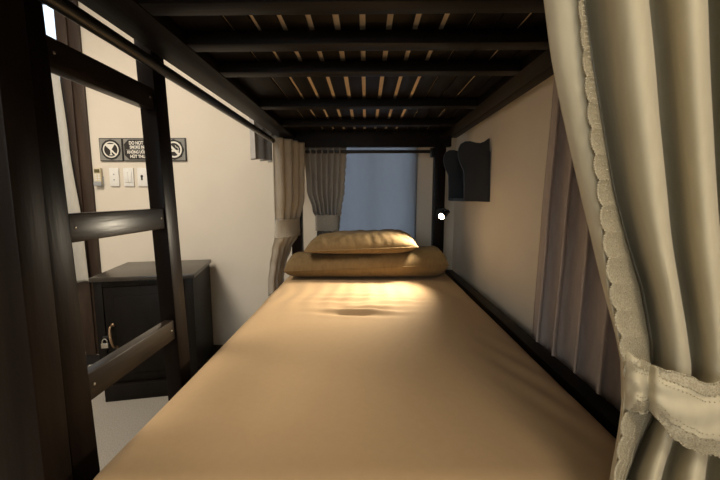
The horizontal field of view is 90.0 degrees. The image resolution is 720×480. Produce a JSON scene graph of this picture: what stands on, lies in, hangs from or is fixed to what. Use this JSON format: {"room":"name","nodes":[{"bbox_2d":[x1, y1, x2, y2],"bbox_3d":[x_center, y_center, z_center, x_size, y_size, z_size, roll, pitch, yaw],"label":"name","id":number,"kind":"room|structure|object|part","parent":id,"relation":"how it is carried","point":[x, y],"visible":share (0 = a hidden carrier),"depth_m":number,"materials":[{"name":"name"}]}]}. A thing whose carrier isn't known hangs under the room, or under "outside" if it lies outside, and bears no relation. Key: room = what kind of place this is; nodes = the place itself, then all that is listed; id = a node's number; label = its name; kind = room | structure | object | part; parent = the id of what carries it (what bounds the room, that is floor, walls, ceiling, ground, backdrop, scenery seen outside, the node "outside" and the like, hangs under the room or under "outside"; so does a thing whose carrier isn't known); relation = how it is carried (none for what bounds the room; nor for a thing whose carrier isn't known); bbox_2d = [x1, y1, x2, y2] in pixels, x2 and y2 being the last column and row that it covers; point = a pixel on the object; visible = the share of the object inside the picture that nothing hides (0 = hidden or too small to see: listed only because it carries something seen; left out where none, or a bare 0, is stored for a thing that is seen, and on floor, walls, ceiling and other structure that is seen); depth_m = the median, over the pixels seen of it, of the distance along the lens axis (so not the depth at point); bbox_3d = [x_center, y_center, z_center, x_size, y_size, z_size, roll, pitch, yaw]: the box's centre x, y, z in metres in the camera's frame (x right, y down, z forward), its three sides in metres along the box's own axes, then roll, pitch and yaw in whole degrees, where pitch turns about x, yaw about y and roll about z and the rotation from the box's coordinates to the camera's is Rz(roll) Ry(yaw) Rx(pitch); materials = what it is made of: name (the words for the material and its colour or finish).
{"room":"dormitory","nodes":[
{"label":"dormitory","id":0,"kind":"room"},
{"bbox_2d":[91,354,168,470],"bbox_3d":[-1.321,1.235,0.411,4.190,0.100,5.120,0,7,1],"label":"floor","id":1,"kind":"structure","parent":0,"point":[116,423],"depth_m":2.00,"materials":[{"name":"grey tile"}]},
{"bbox_2d":[86,355,98,366],"bbox_3d":[-2.266,0.930,2.491,1.090,0.011,0.610,0,7,1],"label":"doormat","id":2,"kind":"object","parent":1,"relation":"on","point":[91,359],"visible":0.02,"depth_m":2.71,"materials":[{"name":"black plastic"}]},
{"bbox_2d":[89,259,214,401],"bbox_3d":[-1.337,0.561,2.418,0.568,0.760,0.558,-1,7,-12],"label":"base cabinet","id":3,"kind":"object","parent":1,"relation":"on","point":[126,299],"visible":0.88,"depth_m":2.19,"materials":[{"name":"brown wood"}]},
{"bbox_2d":[101,339,108,348],"bbox_3d":[-1.507,0.610,2.127,0.038,0.059,0.015,-1,7,-12],"label":"padlock","id":4,"kind":"object","parent":3,"relation":"hanging from","point":[103,345],"visible":1,"depth_m":2.12,"materials":[{"name":"metal"}]},
{"bbox_3d":[-1.462,0.578,2.132,0.037,0.160,0.049,-1,7,-12],"label":"handle","id":5,"kind":"part","parent":3,"relation":"part of","materials":[{"name":"brown metal"}]},
{"bbox_3d":[-1.293,0.567,2.196,0.443,0.592,0.025,-1,7,-12],"label":"door","id":6,"kind":"part","parent":3,"relation":"part of","materials":[{"name":"black wood"}]},
{"bbox_2d":[0,0,619,479],"bbox_3d":[-0.007,-0.029,1.402,1.340,2.174,2.190,0,7,1],"label":"bunk bed","id":7,"kind":"object","parent":1,"relation":"on","point":[193,36],"visible":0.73,"depth_m":0.90,"materials":[{"name":"brown wood"}]},
{"bbox_3d":[-0.617,0.062,0.637,0.095,2.174,0.060,0,7,1],"label":"post","id":8,"kind":"part","parent":7,"relation":"part of","materials":[{"name":"black wood"}]},
{"bbox_2d":[23,0,191,479],"bbox_3d":[-0.619,0.027,0.934,0.050,2.174,0.495,-1,7,1],"label":"ladder","id":9,"kind":"object","parent":7,"relation":"attached to","point":[48,55],"visible":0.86,"depth_m":0.82,"materials":[{"name":"brown wood"}]},
{"bbox_2d":[38,0,274,142],"bbox_3d":[-0.515,-0.506,1.465,0.036,0.048,1.813,0,7,1],"label":"curtain rod","id":10,"kind":"object","parent":7,"relation":"attached to","point":[66,8],"visible":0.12,"depth_m":0.83,"materials":[{"name":"black metal"}]},
{"bbox_2d":[249,118,276,162],"bbox_3d":[-0.649,-0.839,2.425,0.060,0.609,0.291,2,7,20],"label":"curtain","id":11,"kind":"object","parent":7,"relation":"hanging from","point":[260,148],"visible":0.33,"depth_m":2.37,"materials":[{"name":"grey fabric"}]},
{"bbox_2d":[268,137,304,295],"bbox_3d":[-0.457,-0.137,2.268,0.134,0.961,0.289,4,8,33],"label":"curtain","id":12,"kind":"object","parent":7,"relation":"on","point":[288,155],"visible":0.95,"depth_m":2.20,"materials":[{"name":"beige fabric"}]},
{"bbox_3d":[-0.465,-0.134,2.221,0.117,0.955,0.027,1,7,6],"label":"lace trim","id":13,"kind":"part","parent":12,"relation":"part of","materials":[{"name":"beige fabric"}]},
{"bbox_3d":[-0.429,-0.156,2.461,0.070,2.174,0.070,0,7,1],"label":"post","id":14,"kind":"part","parent":7,"relation":"part of","materials":[{"name":"brown wood"}]},
{"bbox_2d":[93,273,615,479],"bbox_3d":[0.042,0.404,1.538,1.064,0.214,1.864,0,7,1],"label":"mattress","id":15,"kind":"object","parent":7,"relation":"on","point":[330,378],"visible":0.88,"depth_m":0.86,"materials":[{"name":"beige fabric"}]},
{"bbox_2d":[283,246,448,276],"bbox_3d":[0.037,0.129,2.266,0.970,0.175,0.336,0,7,1],"label":"pillow","id":16,"kind":"object","parent":15,"relation":"on","point":[423,261],"visible":0.88,"depth_m":2.11,"materials":[{"name":"beige fabric"}]},
{"bbox_2d":[303,229,418,253],"bbox_3d":[0.007,0.003,2.236,0.666,0.144,0.336,0,7,1],"label":"pillow","id":17,"kind":"object","parent":16,"relation":"on","point":[384,241],"visible":0.99,"depth_m":2.09,"materials":[{"name":"beige fabric"}]},
{"bbox_3d":[0.032,-0.747,2.350,1.125,0.275,0.045,0,7,1],"label":"head rail","id":18,"kind":"part","parent":7,"relation":"part of","materials":[{"name":"brown wood"}]},
{"bbox_2d":[305,148,433,157],"bbox_3d":[0.052,-0.581,2.402,0.882,0.060,0.030,0,7,1],"label":"curtain rod","id":19,"kind":"object","parent":7,"relation":"attached to","point":[431,151],"visible":0.91,"depth_m":2.39,"materials":[{"name":"black metal"}]},
{"bbox_2d":[305,147,346,235],"bbox_3d":[-0.232,-0.254,2.446,0.294,0.751,0.070,0,7,-1],"label":"curtain","id":20,"kind":"object","parent":19,"relation":"hanging from","point":[325,172],"visible":0.77,"depth_m":2.44,"materials":[{"name":"grey fabric"}]},
{"bbox_3d":[-0.132,-0.258,2.458,0.093,0.746,0.011,-1,7,-5],"label":"lace trim","id":21,"kind":"part","parent":20,"relation":"part of","materials":[{"name":"beige fabric"}]},
{"bbox_3d":[0.050,-0.589,2.402,0.878,0.022,0.022,0,7,1],"label":"rod","id":22,"kind":"part","parent":19,"relation":"part of","materials":[{"name":"black metal"}]},
{"bbox_2d":[222,13,530,128],"bbox_3d":[0.018,-0.715,1.304,1.100,0.250,2.020,0,7,1],"label":"mattress","id":23,"kind":"object","parent":7,"relation":"on","point":[335,16],"visible":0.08,"depth_m":1.13,"materials":[{"name":"beige fabric"}]},
{"bbox_3d":[0.529,-0.154,2.446,0.073,2.174,0.070,0,7,1],"label":"post","id":24,"kind":"part","parent":7,"relation":"part of","materials":[{"name":"brown wood"}]},
{"bbox_2d":[435,208,449,219],"bbox_3d":[0.511,-0.167,2.232,0.066,0.062,0.356,1,7,8],"label":"reading lamp","id":25,"kind":"object","parent":7,"relation":"attached to","point":[439,212],"visible":1,"depth_m":2.08,"materials":[{"name":"black plastic"}]},
{"bbox_3d":[0.528,-0.185,2.395,0.052,0.052,0.021,0,7,1],"label":"wall plate","id":26,"kind":"part","parent":25,"relation":"part of","materials":[{"name":"black plastic"}]},
{"bbox_3d":[0.601,-0.655,1.322,0.045,0.212,2.120,0,7,1],"label":"rail","id":27,"kind":"part","parent":7,"relation":"part of","materials":[{"name":"brown wood"}]},
{"bbox_3d":[0.603,0.422,1.619,0.050,0.218,1.825,0,7,1],"label":"rail","id":28,"kind":"part","parent":7,"relation":"part of","materials":[{"name":"brown wood"}]},
{"bbox_2d":[78,1,455,344],"bbox_3d":[-1.279,-0.489,2.723,4.190,2.775,0.120,0,7,1],"label":"wall","id":29,"kind":"structure","parent":0,"point":[225,200],"depth_m":2.68,"materials":[{"name":"beige paint"}]},
{"bbox_2d":[42,0,101,354],"bbox_3d":[-2.523,-0.495,2.693,1.083,2.795,0.080,0,7,1],"label":"door","id":30,"kind":"structure","parent":29,"relation":"in","point":[68,32],"depth_m":2.64,"materials":[{"name":"dark brown wood"}]},
{"bbox_3d":[-2.563,-1.265,2.538,0.893,0.008,0.042,0,7,1],"label":"wire","id":31,"kind":"object","parent":30,"relation":"attached to","visible":0},
{"bbox_2d":[51,73,88,282],"bbox_3d":[-2.443,-0.466,2.615,0.803,1.584,0.048,0,7,1],"label":"curtain","id":32,"kind":"object","parent":31,"relation":"hanging from","point":[79,253],"visible":0.05,"depth_m":2.62,"materials":[{"name":"white fabric"}]},
{"bbox_2d":[93,168,103,185],"bbox_3d":[-1.933,-0.466,2.660,0.058,0.132,0.031,0,7,1],"label":"remote","id":33,"kind":"object","parent":29,"relation":"attached to","point":[99,179],"visible":1,"depth_m":2.65,"materials":[{"name":"beige plastic"}]},
{"bbox_2d":[99,138,123,160],"bbox_3d":[-1.826,-0.662,2.642,0.172,0.167,0.015,0,7,1],"label":"wall sign","id":34,"kind":"object","parent":29,"relation":"attached to","point":[111,149],"visible":1,"depth_m":2.64,"materials":[{"name":"grey plastic"}]},
{"bbox_2d":[109,168,119,185],"bbox_3d":[-1.819,-0.466,2.668,0.070,0.135,0.011,0,7,1],"label":"power socket","id":35,"kind":"object","parent":29,"relation":"attached to","point":[113,172],"visible":1,"depth_m":2.66,"materials":[{"name":"white plastic"}]},
{"bbox_2d":[123,168,134,185],"bbox_3d":[-1.712,-0.465,2.664,0.075,0.135,0.014,0,7,1],"label":"light switch","id":36,"kind":"object","parent":29,"relation":"attached to","point":[128,173],"visible":1,"depth_m":2.66,"materials":[{"name":"white plastic"}]},
{"bbox_2d":[122,138,144,160],"bbox_3d":[-1.591,-0.662,2.639,0.289,0.167,0.014,0,7,1],"label":"wall sign","id":37,"kind":"object","parent":29,"relation":"attached to","point":[133,148],"visible":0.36,"depth_m":2.63,"materials":[{"name":"black plastic"}]},
{"bbox_2d":[137,168,147,185],"bbox_3d":[-1.609,-0.465,2.664,0.073,0.135,0.012,0,7,1],"label":"switch","id":38,"kind":"object","parent":29,"relation":"attached to","point":[141,172],"visible":0.9,"depth_m":2.66,"materials":[{"name":"white plastic"}]},
{"bbox_2d":[171,138,186,160],"bbox_3d":[-1.357,-0.661,2.634,0.172,0.167,0.017,0,7,1],"label":"wall sign","id":39,"kind":"object","parent":29,"relation":"attached to","point":[178,145],"visible":0.59,"depth_m":2.63,"materials":[{"name":"grey plastic"}]},
{"bbox_2d":[214,345,222,353],"bbox_3d":[-0.642,0.858,2.805,2.671,0.079,0.013,0,7,1],"label":"baseboard","id":40,"kind":"structure","parent":29,"relation":"attached to","point":[217,347],"depth_m":2.80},
{"bbox_2d":[339,147,417,242],"bbox_3d":[0.070,-0.475,2.619,0.712,1.683,0.036,0,7,1],"label":"window","id":41,"kind":"structure","parent":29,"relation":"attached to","point":[380,189],"depth_m":2.64,"materials":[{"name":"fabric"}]},
{"bbox_2d":[452,75,553,336],"bbox_3d":[0.714,-0.188,0.207,0.120,2.775,4.880,0,7,1],"label":"wall","id":42,"kind":"structure","parent":0,"point":[496,241],"depth_m":1.62,"materials":[{"name":"beige paint"}]},
{"bbox_2d":[443,138,490,201],"bbox_3d":[0.598,-0.384,2.054,0.172,0.328,0.370,0,7,1],"label":"wall shelf","id":43,"kind":"object","parent":42,"relation":"attached to","point":[467,168],"visible":1,"depth_m":1.88,"materials":[{"name":"black paint"}]},
{"bbox_3d":[0.601,-0.405,2.229,0.172,0.328,0.018,0,7,1],"label":"panel","id":44,"kind":"part","parent":43,"relation":"part of","materials":[{"name":"black paint"}]},
{"bbox_3d":[0.595,-0.363,1.879,0.172,0.328,0.018,0,7,1],"label":"panel","id":45,"kind":"part","parent":43,"relation":"part of","materials":[{"name":"black paint"}]},
{"bbox_2d":[532,78,620,410],"bbox_3d":[0.632,-0.356,0.890,0.053,1.604,0.789,0,7,1],"label":"curtain","id":46,"kind":"object","parent":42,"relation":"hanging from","point":[572,321],"visible":0.3,"depth_m":1.10,"materials":[{"name":"fabric"}]},
{"bbox_3d":[0.050,-0.425,0.422,1.205,0.040,0.040,0,7,1],"label":"curtain rod","id":47,"kind":"object","parent":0,"visible":0},
{"bbox_2d":[543,0,719,479],"bbox_3d":[0.423,0.255,0.495,0.424,1.416,0.143,0,7,1],"label":"curtain","id":48,"kind":"object","parent":47,"relation":"hanging from","point":[637,82],"visible":1,"depth_m":0.44,"materials":[{"name":"beige fabric"}]},
{"bbox_3d":[0.320,-0.068,0.447,0.173,0.529,0.066,0,7,1],"label":"lace trim","id":49,"kind":"part","parent":48,"relation":"part of","materials":[{"name":"beige fabric"}]},
{"bbox_3d":[0.365,0.336,0.497,0.103,0.236,0.025,-5,8,-36],"label":"lace trim","id":50,"kind":"part","parent":48,"relation":"part of","materials":[{"name":"beige fabric"}]}
]}

